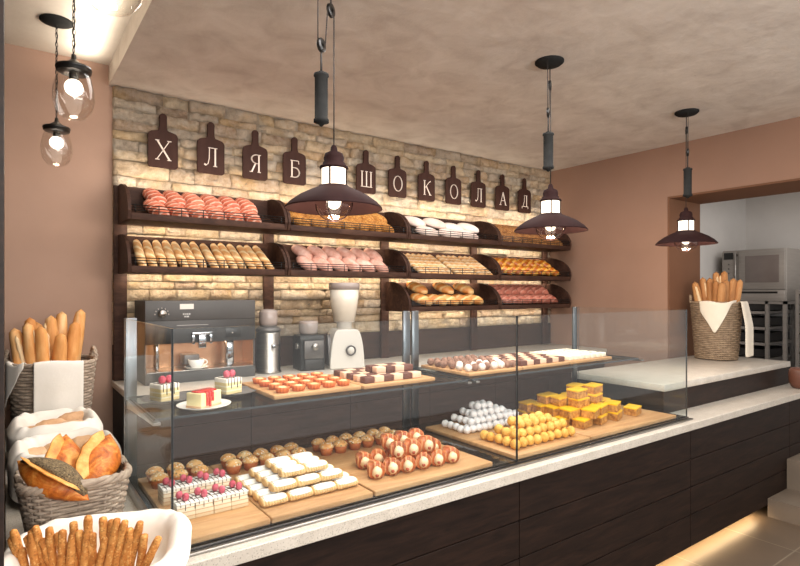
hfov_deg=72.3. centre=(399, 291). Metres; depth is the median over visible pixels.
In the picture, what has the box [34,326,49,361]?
baguette
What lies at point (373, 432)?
muffin
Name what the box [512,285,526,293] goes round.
roll
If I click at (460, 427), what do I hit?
ball
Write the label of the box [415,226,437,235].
loaf
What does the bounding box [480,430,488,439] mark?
choux puff
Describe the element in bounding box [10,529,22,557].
breadstick
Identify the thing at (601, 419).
cake slice
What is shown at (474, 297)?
golden bloomer
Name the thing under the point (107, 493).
wicker basket
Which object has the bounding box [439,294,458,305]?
golden bloomer
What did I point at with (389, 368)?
square
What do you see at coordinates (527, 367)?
serving board
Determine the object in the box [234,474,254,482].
sponge finger
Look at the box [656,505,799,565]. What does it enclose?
floor
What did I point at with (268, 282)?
upright
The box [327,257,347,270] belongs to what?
roll
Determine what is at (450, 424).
ball
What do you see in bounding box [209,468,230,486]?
cake
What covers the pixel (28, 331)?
baguette
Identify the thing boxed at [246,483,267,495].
sponge finger
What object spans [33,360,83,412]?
napkin
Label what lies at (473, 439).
serving board
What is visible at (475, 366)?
truffle
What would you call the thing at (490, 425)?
ball
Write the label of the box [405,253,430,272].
baton
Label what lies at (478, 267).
baton
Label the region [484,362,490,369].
truffle
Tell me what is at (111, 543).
breadstick
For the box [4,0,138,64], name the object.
ceiling
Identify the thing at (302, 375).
tartlet
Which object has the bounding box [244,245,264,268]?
baguette
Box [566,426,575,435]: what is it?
choux puff
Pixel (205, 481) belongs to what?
cake
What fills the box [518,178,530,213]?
chopping board
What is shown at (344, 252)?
roll
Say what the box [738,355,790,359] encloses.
shelf
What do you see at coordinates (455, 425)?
ball
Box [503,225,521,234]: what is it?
loaf
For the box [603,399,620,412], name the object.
cake slice
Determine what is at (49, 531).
breadstick
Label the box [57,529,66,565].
breadstick
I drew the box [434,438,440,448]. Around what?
cream horn
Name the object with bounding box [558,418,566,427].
choux puff
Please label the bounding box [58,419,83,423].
roll
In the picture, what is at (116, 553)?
breadstick
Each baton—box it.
[403,253,424,272]
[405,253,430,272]
[411,254,436,272]
[417,254,441,273]
[422,254,447,273]
[427,254,452,273]
[436,255,460,273]
[442,255,465,273]
[446,255,470,273]
[451,256,475,273]
[458,256,482,274]
[463,256,487,274]
[468,256,492,274]
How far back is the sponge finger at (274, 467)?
1.85 m
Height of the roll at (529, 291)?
0.090 m
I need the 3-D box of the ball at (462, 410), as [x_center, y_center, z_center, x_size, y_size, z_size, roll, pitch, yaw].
[0.313,0.592,2.723,0.037,0.039,0.036,0,0,-38]
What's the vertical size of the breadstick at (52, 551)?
0.187 m
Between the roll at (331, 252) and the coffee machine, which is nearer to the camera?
the coffee machine
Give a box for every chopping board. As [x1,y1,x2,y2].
[147,113,177,169]
[197,122,224,175]
[242,130,267,180]
[283,137,305,185]
[356,150,375,193]
[388,156,406,197]
[418,161,434,201]
[445,166,460,204]
[471,170,485,207]
[495,174,508,210]
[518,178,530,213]
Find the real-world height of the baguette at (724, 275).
0.439 m
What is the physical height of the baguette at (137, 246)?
0.175 m
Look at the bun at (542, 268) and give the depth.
4.89 m
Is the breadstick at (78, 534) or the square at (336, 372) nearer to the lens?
the breadstick at (78, 534)
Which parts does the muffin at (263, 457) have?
crown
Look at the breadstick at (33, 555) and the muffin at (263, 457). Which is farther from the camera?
the muffin at (263, 457)
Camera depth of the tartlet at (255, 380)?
2.21 m
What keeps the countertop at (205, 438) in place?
on the floor
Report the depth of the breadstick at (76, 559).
1.21 m
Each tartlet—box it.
[252,377,265,383]
[258,380,272,386]
[268,376,280,382]
[268,382,282,389]
[274,378,287,384]
[275,385,289,392]
[282,374,295,380]
[284,381,297,387]
[289,377,302,383]
[291,384,305,390]
[297,373,309,379]
[299,379,312,386]
[304,376,316,381]
[307,382,320,389]
[310,372,322,377]
[314,378,326,384]
[318,374,330,380]
[322,381,335,387]
[328,376,341,382]
[336,379,349,385]
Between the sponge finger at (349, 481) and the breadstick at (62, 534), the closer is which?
the breadstick at (62, 534)
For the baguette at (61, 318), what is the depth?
2.76 m
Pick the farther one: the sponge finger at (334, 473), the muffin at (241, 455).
the muffin at (241, 455)
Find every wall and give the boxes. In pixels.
[0,0,4,565]
[5,43,540,434]
[112,86,550,344]
[548,146,667,366]
[667,117,799,196]
[700,199,745,344]
[746,192,799,366]
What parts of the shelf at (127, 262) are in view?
panel, wire rail, panel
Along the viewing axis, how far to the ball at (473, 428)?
2.58 m
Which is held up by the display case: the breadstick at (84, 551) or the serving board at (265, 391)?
the serving board at (265, 391)
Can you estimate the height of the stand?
1.038 m
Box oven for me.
[722,248,799,300]
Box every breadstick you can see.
[7,537,17,558]
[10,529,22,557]
[17,546,29,565]
[23,535,28,556]
[27,530,39,565]
[31,525,45,565]
[38,537,48,565]
[45,526,53,560]
[48,543,56,565]
[54,532,57,548]
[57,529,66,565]
[66,534,75,565]
[69,521,77,552]
[75,529,82,563]
[75,553,78,565]
[79,533,89,565]
[83,515,92,533]
[87,541,97,565]
[88,532,96,565]
[95,536,107,565]
[99,516,107,541]
[103,518,120,565]
[107,519,113,542]
[112,520,128,565]
[113,550,119,558]
[119,536,132,565]
[125,527,133,565]
[131,520,143,565]
[136,533,147,565]
[141,536,161,565]
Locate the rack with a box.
[795,290,799,366]
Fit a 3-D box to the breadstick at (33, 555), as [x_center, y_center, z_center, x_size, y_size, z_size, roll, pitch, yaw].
[-0.797,0.612,1.199,0.031,0.189,0.019,0,0,-28]
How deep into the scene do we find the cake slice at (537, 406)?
2.83 m
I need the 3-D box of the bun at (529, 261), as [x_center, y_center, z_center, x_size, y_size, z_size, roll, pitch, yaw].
[1.146,-0.259,4.925,0.181,0.085,0.086,0,0,-2]
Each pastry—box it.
[355,450,372,468]
[367,459,385,478]
[370,447,386,462]
[380,433,397,450]
[383,457,400,475]
[389,441,406,458]
[399,454,415,472]
[414,451,431,469]
[428,448,445,465]
[442,445,459,462]
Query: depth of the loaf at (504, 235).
4.55 m
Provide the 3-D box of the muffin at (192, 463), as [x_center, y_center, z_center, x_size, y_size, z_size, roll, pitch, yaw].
[-0.753,0.641,2.010,0.061,0.051,0.061,0,0,4]
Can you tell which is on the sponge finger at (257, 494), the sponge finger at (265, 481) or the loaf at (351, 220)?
the sponge finger at (265, 481)
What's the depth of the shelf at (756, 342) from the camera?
5.97 m
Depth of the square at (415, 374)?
2.37 m
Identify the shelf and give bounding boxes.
[118,184,287,233]
[118,234,287,275]
[129,369,467,421]
[270,243,408,278]
[272,200,408,241]
[386,249,499,279]
[386,282,499,311]
[387,212,499,247]
[413,354,638,380]
[475,221,571,251]
[482,283,571,309]
[483,254,571,280]
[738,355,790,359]
[740,340,790,345]
[741,325,790,329]
[742,310,790,313]
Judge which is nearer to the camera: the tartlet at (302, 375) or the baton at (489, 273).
the tartlet at (302, 375)
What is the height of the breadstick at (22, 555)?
0.187 m
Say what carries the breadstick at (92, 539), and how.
in the basket
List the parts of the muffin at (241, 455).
crown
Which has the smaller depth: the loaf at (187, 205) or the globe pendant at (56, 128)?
the globe pendant at (56, 128)
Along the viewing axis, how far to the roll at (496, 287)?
4.65 m
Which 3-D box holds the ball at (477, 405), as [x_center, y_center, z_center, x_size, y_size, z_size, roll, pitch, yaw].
[0.382,0.561,2.701,0.036,0.038,0.036,0,0,-34]
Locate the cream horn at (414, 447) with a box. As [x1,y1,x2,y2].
[404,437,421,456]
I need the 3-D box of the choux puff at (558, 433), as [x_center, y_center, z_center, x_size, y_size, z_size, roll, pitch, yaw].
[0.714,0.644,2.491,0.045,0.042,0.043,0,0,-26]
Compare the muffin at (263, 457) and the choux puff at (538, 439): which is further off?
the choux puff at (538, 439)
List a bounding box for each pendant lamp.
[284,0,382,221]
[514,55,587,239]
[655,108,717,250]
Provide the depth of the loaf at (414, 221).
4.11 m
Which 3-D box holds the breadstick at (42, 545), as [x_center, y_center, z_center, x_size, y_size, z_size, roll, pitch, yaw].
[-0.763,0.628,1.214,0.064,0.183,0.019,0,0,-37]
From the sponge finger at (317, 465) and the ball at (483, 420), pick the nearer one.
the sponge finger at (317, 465)
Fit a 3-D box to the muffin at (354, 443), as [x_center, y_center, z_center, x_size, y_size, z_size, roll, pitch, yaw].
[-0.193,0.641,2.329,0.061,0.051,0.061,0,0,15]
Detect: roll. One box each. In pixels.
[28,446,46,454]
[35,418,65,425]
[58,411,83,420]
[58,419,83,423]
[72,435,91,448]
[291,244,312,259]
[296,255,316,269]
[307,245,327,259]
[312,256,332,270]
[322,246,341,259]
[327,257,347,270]
[336,247,356,259]
[341,257,361,270]
[350,248,369,260]
[355,258,375,271]
[364,248,382,261]
[369,258,388,271]
[488,284,503,293]
[497,284,511,293]
[500,294,512,302]
[504,284,518,293]
[505,294,520,303]
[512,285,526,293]
[513,293,528,303]
[519,285,533,293]
[521,294,535,303]
[526,285,541,293]
[529,294,542,303]
[533,285,548,293]
[536,293,549,303]
[543,294,557,301]
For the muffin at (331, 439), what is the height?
0.051 m
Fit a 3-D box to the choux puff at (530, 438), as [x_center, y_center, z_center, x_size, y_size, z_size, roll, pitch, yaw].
[0.562,0.643,2.379,0.045,0.045,0.043,0,0,2]
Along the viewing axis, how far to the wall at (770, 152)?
3.96 m
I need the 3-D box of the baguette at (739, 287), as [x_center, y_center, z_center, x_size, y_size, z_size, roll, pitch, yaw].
[2.627,0.116,4.302,0.114,0.433,0.063,0,0,31]
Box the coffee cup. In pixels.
[188,358,207,367]
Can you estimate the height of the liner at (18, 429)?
0.150 m
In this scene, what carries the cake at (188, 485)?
on the serving board at (212, 526)
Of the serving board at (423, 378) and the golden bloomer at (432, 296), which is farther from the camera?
the golden bloomer at (432, 296)
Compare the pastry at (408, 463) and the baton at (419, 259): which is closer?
the pastry at (408, 463)
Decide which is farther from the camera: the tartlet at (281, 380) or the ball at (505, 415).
the ball at (505, 415)
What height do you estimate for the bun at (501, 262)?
0.085 m
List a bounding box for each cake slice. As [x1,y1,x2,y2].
[518,399,536,411]
[518,408,528,415]
[532,402,548,412]
[537,391,557,403]
[544,404,566,415]
[550,394,567,406]
[553,415,571,426]
[559,406,580,418]
[566,382,582,391]
[566,386,587,398]
[568,397,589,407]
[572,416,592,429]
[581,405,599,418]
[583,382,602,393]
[587,392,602,403]
[590,402,607,414]
[593,413,607,424]
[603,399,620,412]
[606,409,622,420]
[623,403,641,416]
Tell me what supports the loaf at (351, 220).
in the shelf at (395, 220)
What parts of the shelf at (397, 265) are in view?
panel, wire rail, panel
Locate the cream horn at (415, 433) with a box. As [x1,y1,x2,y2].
[408,428,423,439]
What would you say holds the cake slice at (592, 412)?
on the cake slice at (580, 422)
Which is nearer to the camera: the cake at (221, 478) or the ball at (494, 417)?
the cake at (221, 478)
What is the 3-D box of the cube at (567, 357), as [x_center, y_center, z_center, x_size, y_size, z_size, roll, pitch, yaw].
[0.918,0.360,2.992,0.038,0.024,0.040,0,0,-39]
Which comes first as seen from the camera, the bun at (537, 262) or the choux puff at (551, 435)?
the choux puff at (551, 435)
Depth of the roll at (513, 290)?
4.76 m
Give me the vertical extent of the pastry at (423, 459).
0.066 m
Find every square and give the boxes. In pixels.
[334,369,346,376]
[340,371,352,377]
[346,372,359,379]
[353,374,366,381]
[360,376,373,383]
[365,364,377,371]
[371,374,383,382]
[372,366,385,372]
[380,373,393,380]
[384,365,394,372]
[390,372,402,379]
[393,364,403,371]
[399,372,411,378]
[401,363,412,370]
[408,371,420,377]
[518,360,526,365]
[524,359,533,364]
[532,358,539,364]
[535,358,545,363]
[543,357,552,362]
[551,356,558,361]
[554,356,564,361]
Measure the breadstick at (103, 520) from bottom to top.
0.186 m
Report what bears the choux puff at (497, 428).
on the choux puff at (490, 436)
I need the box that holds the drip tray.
[147,362,252,374]
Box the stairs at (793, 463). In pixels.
[787,453,799,491]
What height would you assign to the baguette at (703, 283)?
0.438 m
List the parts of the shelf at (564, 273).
panel, wire rail, panel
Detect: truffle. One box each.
[427,358,433,364]
[434,359,440,366]
[440,361,446,367]
[448,361,455,368]
[456,363,462,370]
[464,364,471,371]
[471,363,478,370]
[479,363,485,370]
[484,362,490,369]
[490,362,497,368]
[497,361,504,367]
[504,360,511,367]
[510,360,515,366]
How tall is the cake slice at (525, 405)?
0.042 m
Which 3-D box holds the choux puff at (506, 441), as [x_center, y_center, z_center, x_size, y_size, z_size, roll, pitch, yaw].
[0.463,0.644,2.363,0.043,0.043,0.043,0,0,-36]
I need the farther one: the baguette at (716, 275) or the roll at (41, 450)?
the baguette at (716, 275)
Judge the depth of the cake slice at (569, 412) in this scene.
2.73 m
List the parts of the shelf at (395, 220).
panel, wire rail, panel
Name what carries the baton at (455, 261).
in the shelf at (486, 261)
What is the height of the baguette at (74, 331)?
0.418 m
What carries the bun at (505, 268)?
on the shelf at (564, 273)
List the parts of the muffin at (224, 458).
crown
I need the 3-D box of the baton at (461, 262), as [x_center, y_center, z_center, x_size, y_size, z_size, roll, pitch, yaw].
[0.512,-0.207,4.404,0.227,0.180,0.051,0,0,34]
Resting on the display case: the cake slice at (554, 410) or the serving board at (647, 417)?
the serving board at (647, 417)
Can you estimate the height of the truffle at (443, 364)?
0.038 m
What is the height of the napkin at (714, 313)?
0.250 m
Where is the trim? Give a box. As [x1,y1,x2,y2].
[112,323,550,379]
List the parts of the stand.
dark drawer, dark drawer, dark drawer, dark drawer, frame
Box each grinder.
[255,309,280,373]
[293,320,324,370]
[325,283,363,368]
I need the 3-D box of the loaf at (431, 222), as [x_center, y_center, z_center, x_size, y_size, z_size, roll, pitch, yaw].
[0.263,-0.533,4.251,0.197,0.085,0.110,0,0,-14]
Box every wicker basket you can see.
[5,345,97,420]
[13,454,131,532]
[689,295,742,360]
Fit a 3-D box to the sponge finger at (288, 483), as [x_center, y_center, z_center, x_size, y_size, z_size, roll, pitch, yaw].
[-0.379,0.624,1.774,0.087,0.030,0.054,0,0,-38]
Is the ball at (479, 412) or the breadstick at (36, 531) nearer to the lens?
the breadstick at (36, 531)
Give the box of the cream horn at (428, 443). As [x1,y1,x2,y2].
[417,435,435,452]
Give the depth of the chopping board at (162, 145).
3.21 m
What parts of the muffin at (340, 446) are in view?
crown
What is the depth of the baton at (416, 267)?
4.07 m
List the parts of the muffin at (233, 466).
crown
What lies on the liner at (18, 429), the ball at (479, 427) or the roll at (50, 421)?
the roll at (50, 421)
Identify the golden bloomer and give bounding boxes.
[406,282,427,293]
[410,293,432,305]
[426,294,446,305]
[433,282,453,294]
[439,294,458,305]
[452,294,472,304]
[453,283,473,293]
[465,294,483,304]
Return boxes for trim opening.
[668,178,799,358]
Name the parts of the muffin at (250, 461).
crown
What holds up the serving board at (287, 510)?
on the display case
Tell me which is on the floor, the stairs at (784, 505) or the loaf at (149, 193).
the stairs at (784, 505)
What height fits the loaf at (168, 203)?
0.120 m
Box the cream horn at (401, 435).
[394,430,410,442]
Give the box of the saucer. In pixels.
[184,365,208,368]
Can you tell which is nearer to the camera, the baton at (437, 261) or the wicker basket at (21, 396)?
the wicker basket at (21, 396)
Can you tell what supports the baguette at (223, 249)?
in the shelf at (127, 262)
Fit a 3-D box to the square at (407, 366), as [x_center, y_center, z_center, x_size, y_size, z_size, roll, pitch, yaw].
[0.028,0.333,2.432,0.047,0.026,0.039,0,0,-34]
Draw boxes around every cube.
[564,355,572,360]
[570,355,578,359]
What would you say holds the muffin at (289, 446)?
on the serving board at (287, 510)
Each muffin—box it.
[145,466,163,482]
[149,472,168,488]
[166,462,184,477]
[170,468,187,479]
[186,459,202,475]
[191,464,208,476]
[220,453,235,468]
[225,458,241,474]
[236,450,251,465]
[242,455,258,470]
[253,448,267,462]
[258,452,274,465]
[270,445,284,456]
[275,449,290,456]
[284,442,298,454]
[291,447,305,453]
[311,438,324,451]
[319,442,333,455]
[326,435,338,448]
[333,439,347,452]
[339,433,351,445]
[348,437,361,449]
[353,431,364,443]
[361,434,373,447]
[366,429,378,440]
[375,432,383,444]
[378,426,389,432]
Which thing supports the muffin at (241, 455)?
on the serving board at (287, 510)
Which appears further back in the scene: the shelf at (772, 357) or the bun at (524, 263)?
the shelf at (772, 357)
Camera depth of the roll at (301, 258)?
3.52 m
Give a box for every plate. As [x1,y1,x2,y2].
[140,392,187,403]
[176,399,230,410]
[221,386,255,395]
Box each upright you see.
[113,185,126,380]
[263,200,273,308]
[380,212,388,357]
[470,247,476,350]
[541,252,547,343]
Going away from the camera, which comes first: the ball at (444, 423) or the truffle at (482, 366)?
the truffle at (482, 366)
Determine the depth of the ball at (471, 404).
2.72 m
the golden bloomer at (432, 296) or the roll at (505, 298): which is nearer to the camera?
the golden bloomer at (432, 296)
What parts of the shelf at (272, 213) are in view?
panel, wire rail, panel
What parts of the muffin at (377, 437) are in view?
crown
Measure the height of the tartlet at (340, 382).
0.024 m
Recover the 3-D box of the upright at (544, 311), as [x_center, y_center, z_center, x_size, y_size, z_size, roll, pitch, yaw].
[1.384,-0.051,5.244,0.068,1.100,0.024,0,0,-36]
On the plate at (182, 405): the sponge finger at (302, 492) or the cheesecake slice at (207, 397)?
the cheesecake slice at (207, 397)
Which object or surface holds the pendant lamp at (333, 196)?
hanging from the ceiling at (463, 77)
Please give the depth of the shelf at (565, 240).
4.79 m
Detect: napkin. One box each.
[5,361,25,407]
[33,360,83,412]
[699,300,736,332]
[738,301,753,356]
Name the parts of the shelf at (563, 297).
panel, wire rail, panel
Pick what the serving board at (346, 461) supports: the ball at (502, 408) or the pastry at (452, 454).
the pastry at (452, 454)
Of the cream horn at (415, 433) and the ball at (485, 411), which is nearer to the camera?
the cream horn at (415, 433)
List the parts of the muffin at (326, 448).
crown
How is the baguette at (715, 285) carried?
in the wicker basket at (723, 344)
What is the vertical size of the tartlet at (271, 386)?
0.024 m
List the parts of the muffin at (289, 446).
crown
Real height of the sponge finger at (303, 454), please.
0.030 m
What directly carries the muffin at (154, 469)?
on the serving board at (212, 526)
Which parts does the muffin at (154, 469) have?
crown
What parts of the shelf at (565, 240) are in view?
panel, wire rail, panel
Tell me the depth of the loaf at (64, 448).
1.59 m
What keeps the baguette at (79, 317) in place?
in the wicker basket at (21, 396)
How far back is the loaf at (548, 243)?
4.87 m
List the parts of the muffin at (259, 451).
crown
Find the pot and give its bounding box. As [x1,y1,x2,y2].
[788,367,799,388]
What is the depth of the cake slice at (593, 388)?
2.92 m
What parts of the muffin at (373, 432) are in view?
crown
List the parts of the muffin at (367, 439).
crown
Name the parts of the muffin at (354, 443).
crown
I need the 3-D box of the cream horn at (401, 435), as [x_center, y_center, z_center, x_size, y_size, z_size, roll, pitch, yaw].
[0.005,0.585,2.199,0.066,0.066,0.110,0,1,-21]
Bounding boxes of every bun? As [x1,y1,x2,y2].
[492,257,506,265]
[498,257,514,265]
[500,265,515,274]
[507,265,523,274]
[508,258,521,265]
[514,258,529,266]
[515,265,530,274]
[523,259,537,266]
[524,266,538,275]
[530,259,543,266]
[530,266,545,273]
[536,259,550,267]
[538,266,553,275]
[546,267,558,275]
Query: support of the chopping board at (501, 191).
hanging from the brick wall at (234, 128)
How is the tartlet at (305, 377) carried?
on the serving board at (265, 391)
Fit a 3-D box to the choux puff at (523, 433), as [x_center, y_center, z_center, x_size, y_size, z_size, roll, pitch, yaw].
[0.529,0.612,2.383,0.044,0.042,0.043,0,0,-6]
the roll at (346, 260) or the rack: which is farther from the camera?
the rack
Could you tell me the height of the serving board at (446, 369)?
0.016 m
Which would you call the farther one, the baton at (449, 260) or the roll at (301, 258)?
the baton at (449, 260)
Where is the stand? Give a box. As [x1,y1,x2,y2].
[738,301,794,382]
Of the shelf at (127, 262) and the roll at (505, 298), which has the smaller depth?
the shelf at (127, 262)
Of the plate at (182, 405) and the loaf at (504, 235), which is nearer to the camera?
the plate at (182, 405)
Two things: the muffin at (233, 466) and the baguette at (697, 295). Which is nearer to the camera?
the muffin at (233, 466)
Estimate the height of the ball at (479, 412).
0.037 m
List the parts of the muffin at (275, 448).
crown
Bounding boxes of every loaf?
[17,457,88,500]
[45,434,80,501]
[75,430,120,490]
[142,188,166,204]
[143,199,169,214]
[163,190,185,206]
[165,201,188,216]
[181,192,204,207]
[184,203,207,217]
[200,194,222,209]
[203,204,226,219]
[218,196,239,210]
[221,206,243,220]
[235,197,257,213]
[239,208,261,221]
[290,213,310,225]
[304,214,326,226]
[320,216,340,227]
[334,217,354,229]
[348,215,361,220]
[348,218,368,230]
[360,214,374,221]
[361,219,381,231]
[370,213,386,222]
[374,220,393,232]
[405,216,425,226]
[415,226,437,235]
[423,218,445,228]
[439,228,459,237]
[445,223,463,231]
[457,223,478,232]
[459,230,477,238]
[493,224,504,233]
[495,224,513,233]
[501,232,512,241]
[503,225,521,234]
[505,232,521,242]
[514,233,530,242]
[522,234,538,243]
[531,235,546,243]
[539,235,554,244]
[547,236,562,245]
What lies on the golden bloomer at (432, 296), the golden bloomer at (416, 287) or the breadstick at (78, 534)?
the golden bloomer at (416, 287)
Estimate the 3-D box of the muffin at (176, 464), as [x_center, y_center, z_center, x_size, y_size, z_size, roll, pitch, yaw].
[-0.810,0.641,1.979,0.061,0.051,0.061,0,0,-16]
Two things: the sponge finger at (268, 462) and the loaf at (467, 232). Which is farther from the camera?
the loaf at (467, 232)
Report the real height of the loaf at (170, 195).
0.120 m
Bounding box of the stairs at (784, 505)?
[768,488,799,525]
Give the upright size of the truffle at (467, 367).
0.037 m
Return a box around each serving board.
[138,466,269,544]
[210,463,372,522]
[242,380,360,399]
[304,441,491,495]
[329,374,434,389]
[421,364,521,376]
[425,421,589,459]
[518,361,568,369]
[565,356,611,363]
[566,405,675,439]
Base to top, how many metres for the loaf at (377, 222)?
0.105 m
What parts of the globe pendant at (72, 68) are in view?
bulb, cord, chain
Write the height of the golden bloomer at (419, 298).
0.096 m
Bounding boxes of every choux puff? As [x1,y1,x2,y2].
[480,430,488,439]
[486,432,495,441]
[494,424,503,433]
[494,434,503,443]
[501,427,510,436]
[502,436,511,445]
[507,416,515,425]
[510,429,519,438]
[510,439,520,449]
[515,418,524,428]
[518,428,526,436]
[518,437,527,446]
[523,417,531,426]
[525,426,533,435]
[526,435,534,444]
[530,416,538,425]
[533,425,541,433]
[533,434,541,443]
[537,414,545,422]
[538,423,546,431]
[539,432,548,441]
[544,413,551,421]
[546,421,554,430]
[546,431,554,440]
[553,421,561,429]
[553,429,561,438]
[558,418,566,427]
[561,428,569,437]
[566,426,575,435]
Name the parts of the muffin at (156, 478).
crown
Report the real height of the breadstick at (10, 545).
0.179 m
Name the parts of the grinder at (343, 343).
panel, lid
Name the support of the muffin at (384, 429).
on the serving board at (346, 461)
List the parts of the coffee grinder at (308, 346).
ground drawer, plate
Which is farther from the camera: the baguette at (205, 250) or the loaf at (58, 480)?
the baguette at (205, 250)
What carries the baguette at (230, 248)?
in the shelf at (127, 262)
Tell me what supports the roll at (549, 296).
in the shelf at (563, 297)
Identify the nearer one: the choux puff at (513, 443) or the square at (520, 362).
the choux puff at (513, 443)
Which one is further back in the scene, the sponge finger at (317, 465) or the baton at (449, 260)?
the baton at (449, 260)
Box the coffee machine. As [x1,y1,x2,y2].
[135,300,254,385]
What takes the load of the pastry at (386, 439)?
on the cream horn
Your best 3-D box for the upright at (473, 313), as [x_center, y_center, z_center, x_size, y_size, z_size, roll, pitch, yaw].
[0.632,-0.051,4.701,0.068,1.100,0.024,0,0,-36]
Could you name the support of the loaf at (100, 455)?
in the wicker basket at (107, 493)
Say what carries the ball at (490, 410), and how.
on the ball
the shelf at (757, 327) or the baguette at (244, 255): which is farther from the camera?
the shelf at (757, 327)
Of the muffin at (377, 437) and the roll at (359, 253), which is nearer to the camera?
the muffin at (377, 437)
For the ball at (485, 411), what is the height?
0.038 m
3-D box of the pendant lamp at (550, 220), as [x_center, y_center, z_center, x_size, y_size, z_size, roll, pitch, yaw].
[0.777,-0.721,2.829,0.370,0.903,0.370,0,0,-36]
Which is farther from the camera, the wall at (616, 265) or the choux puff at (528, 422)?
the wall at (616, 265)
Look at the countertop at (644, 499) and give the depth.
2.43 m
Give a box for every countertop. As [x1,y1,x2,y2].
[5,383,799,565]
[112,343,606,473]
[577,355,789,412]
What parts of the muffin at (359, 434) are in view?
crown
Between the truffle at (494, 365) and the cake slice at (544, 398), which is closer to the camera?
the truffle at (494, 365)
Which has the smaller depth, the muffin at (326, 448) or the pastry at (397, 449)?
the pastry at (397, 449)
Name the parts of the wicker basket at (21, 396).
handle, handle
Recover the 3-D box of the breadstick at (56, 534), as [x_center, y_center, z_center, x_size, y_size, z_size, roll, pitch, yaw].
[-0.736,0.617,1.213,0.019,0.185,0.055,0,0,41]
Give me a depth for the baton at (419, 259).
4.15 m
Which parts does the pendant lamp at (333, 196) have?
cord, lamp shade, bulb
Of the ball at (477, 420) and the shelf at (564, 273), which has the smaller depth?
the ball at (477, 420)
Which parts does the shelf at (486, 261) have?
panel, wire rail, panel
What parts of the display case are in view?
post, pane, pane, post, post, post, pane, pane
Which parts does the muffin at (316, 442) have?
crown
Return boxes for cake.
[150,375,178,401]
[158,477,180,505]
[170,491,195,518]
[175,474,197,493]
[189,487,213,517]
[192,471,214,489]
[207,484,231,513]
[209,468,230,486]
[215,370,241,394]
[225,480,248,508]
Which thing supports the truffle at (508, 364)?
on the serving board at (446, 369)
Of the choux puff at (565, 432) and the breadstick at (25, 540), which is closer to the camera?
the breadstick at (25, 540)
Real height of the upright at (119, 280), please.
1.100 m
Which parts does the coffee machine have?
knob, glass, control panel, panel, spout, button panel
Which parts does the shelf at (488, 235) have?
panel, wire rail, panel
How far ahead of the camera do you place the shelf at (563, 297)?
4.86 m
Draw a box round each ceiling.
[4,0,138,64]
[109,0,799,170]
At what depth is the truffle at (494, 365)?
2.64 m
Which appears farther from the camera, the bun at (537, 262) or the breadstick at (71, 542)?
the bun at (537, 262)
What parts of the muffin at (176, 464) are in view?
crown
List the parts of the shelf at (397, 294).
panel, wire rail, panel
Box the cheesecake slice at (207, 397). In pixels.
[186,387,221,408]
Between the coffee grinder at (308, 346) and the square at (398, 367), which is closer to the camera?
the square at (398, 367)
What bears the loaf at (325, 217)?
in the shelf at (395, 220)
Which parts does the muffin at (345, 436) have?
crown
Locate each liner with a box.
[4,509,191,565]
[6,406,102,452]
[7,427,121,502]
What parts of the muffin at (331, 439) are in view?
crown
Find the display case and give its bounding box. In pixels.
[124,307,692,556]
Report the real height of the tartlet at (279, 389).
0.024 m
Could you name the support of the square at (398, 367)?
on the square
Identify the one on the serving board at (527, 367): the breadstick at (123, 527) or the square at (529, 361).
the square at (529, 361)
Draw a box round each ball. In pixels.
[442,420,447,426]
[447,421,453,428]
[451,414,457,420]
[452,423,459,430]
[456,415,462,422]
[457,425,463,432]
[459,407,465,414]
[462,417,468,423]
[463,426,470,433]
[464,409,470,416]
[467,418,474,425]
[469,401,474,407]
[470,410,476,417]
[470,425,476,432]
[473,417,480,423]
[474,402,480,409]
[476,409,482,416]
[476,424,482,431]
[479,416,485,423]
[480,402,486,408]
[481,408,487,415]
[481,423,487,429]
[485,415,491,421]
[486,401,492,407]
[486,422,492,428]
[487,407,493,414]
[490,414,496,421]
[494,406,499,412]
[496,412,502,419]
[499,405,504,412]
[502,411,508,418]
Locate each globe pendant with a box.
[39,13,73,167]
[52,0,94,120]
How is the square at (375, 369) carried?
on the square
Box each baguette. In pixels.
[9,328,24,363]
[22,323,35,363]
[24,317,36,329]
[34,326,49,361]
[43,316,57,360]
[52,333,66,360]
[56,312,67,336]
[67,321,80,360]
[73,309,85,360]
[133,239,146,265]
[142,240,156,265]
[152,240,166,265]
[162,240,176,266]
[171,241,188,266]
[181,242,197,266]
[189,242,206,266]
[200,243,218,267]
[210,243,227,267]
[217,243,237,267]
[226,244,245,267]
[237,245,255,268]
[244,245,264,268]
[252,245,273,268]
[692,282,702,300]
[700,277,706,300]
[707,278,713,300]
[712,272,719,281]
[712,281,718,301]
[717,282,725,301]
[719,271,727,282]
[723,279,729,301]
[729,278,736,301]
[735,279,742,301]
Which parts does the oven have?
control panel, handle, door, drawer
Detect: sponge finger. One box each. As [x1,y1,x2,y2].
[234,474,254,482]
[241,478,261,486]
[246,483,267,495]
[248,465,270,476]
[252,488,280,500]
[254,469,277,481]
[258,492,287,506]
[261,474,289,486]
[264,456,290,467]
[268,478,297,491]
[271,460,297,472]
[277,464,305,477]
[285,486,313,500]
[289,452,312,459]
[294,473,320,486]
[295,456,319,464]
[302,460,328,472]
[308,464,333,472]
[310,481,336,494]
[318,468,342,480]
[324,472,349,481]
[333,476,358,489]
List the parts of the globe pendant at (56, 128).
bulb, cord, chain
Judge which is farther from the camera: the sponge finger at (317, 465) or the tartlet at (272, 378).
the tartlet at (272, 378)
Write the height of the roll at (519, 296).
0.091 m
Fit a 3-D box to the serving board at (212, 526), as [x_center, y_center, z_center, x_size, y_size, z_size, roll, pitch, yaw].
[-0.660,0.676,1.788,0.251,0.018,0.606,0,0,-36]
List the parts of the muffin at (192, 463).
crown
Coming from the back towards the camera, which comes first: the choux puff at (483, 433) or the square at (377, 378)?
the choux puff at (483, 433)
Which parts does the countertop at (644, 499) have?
panel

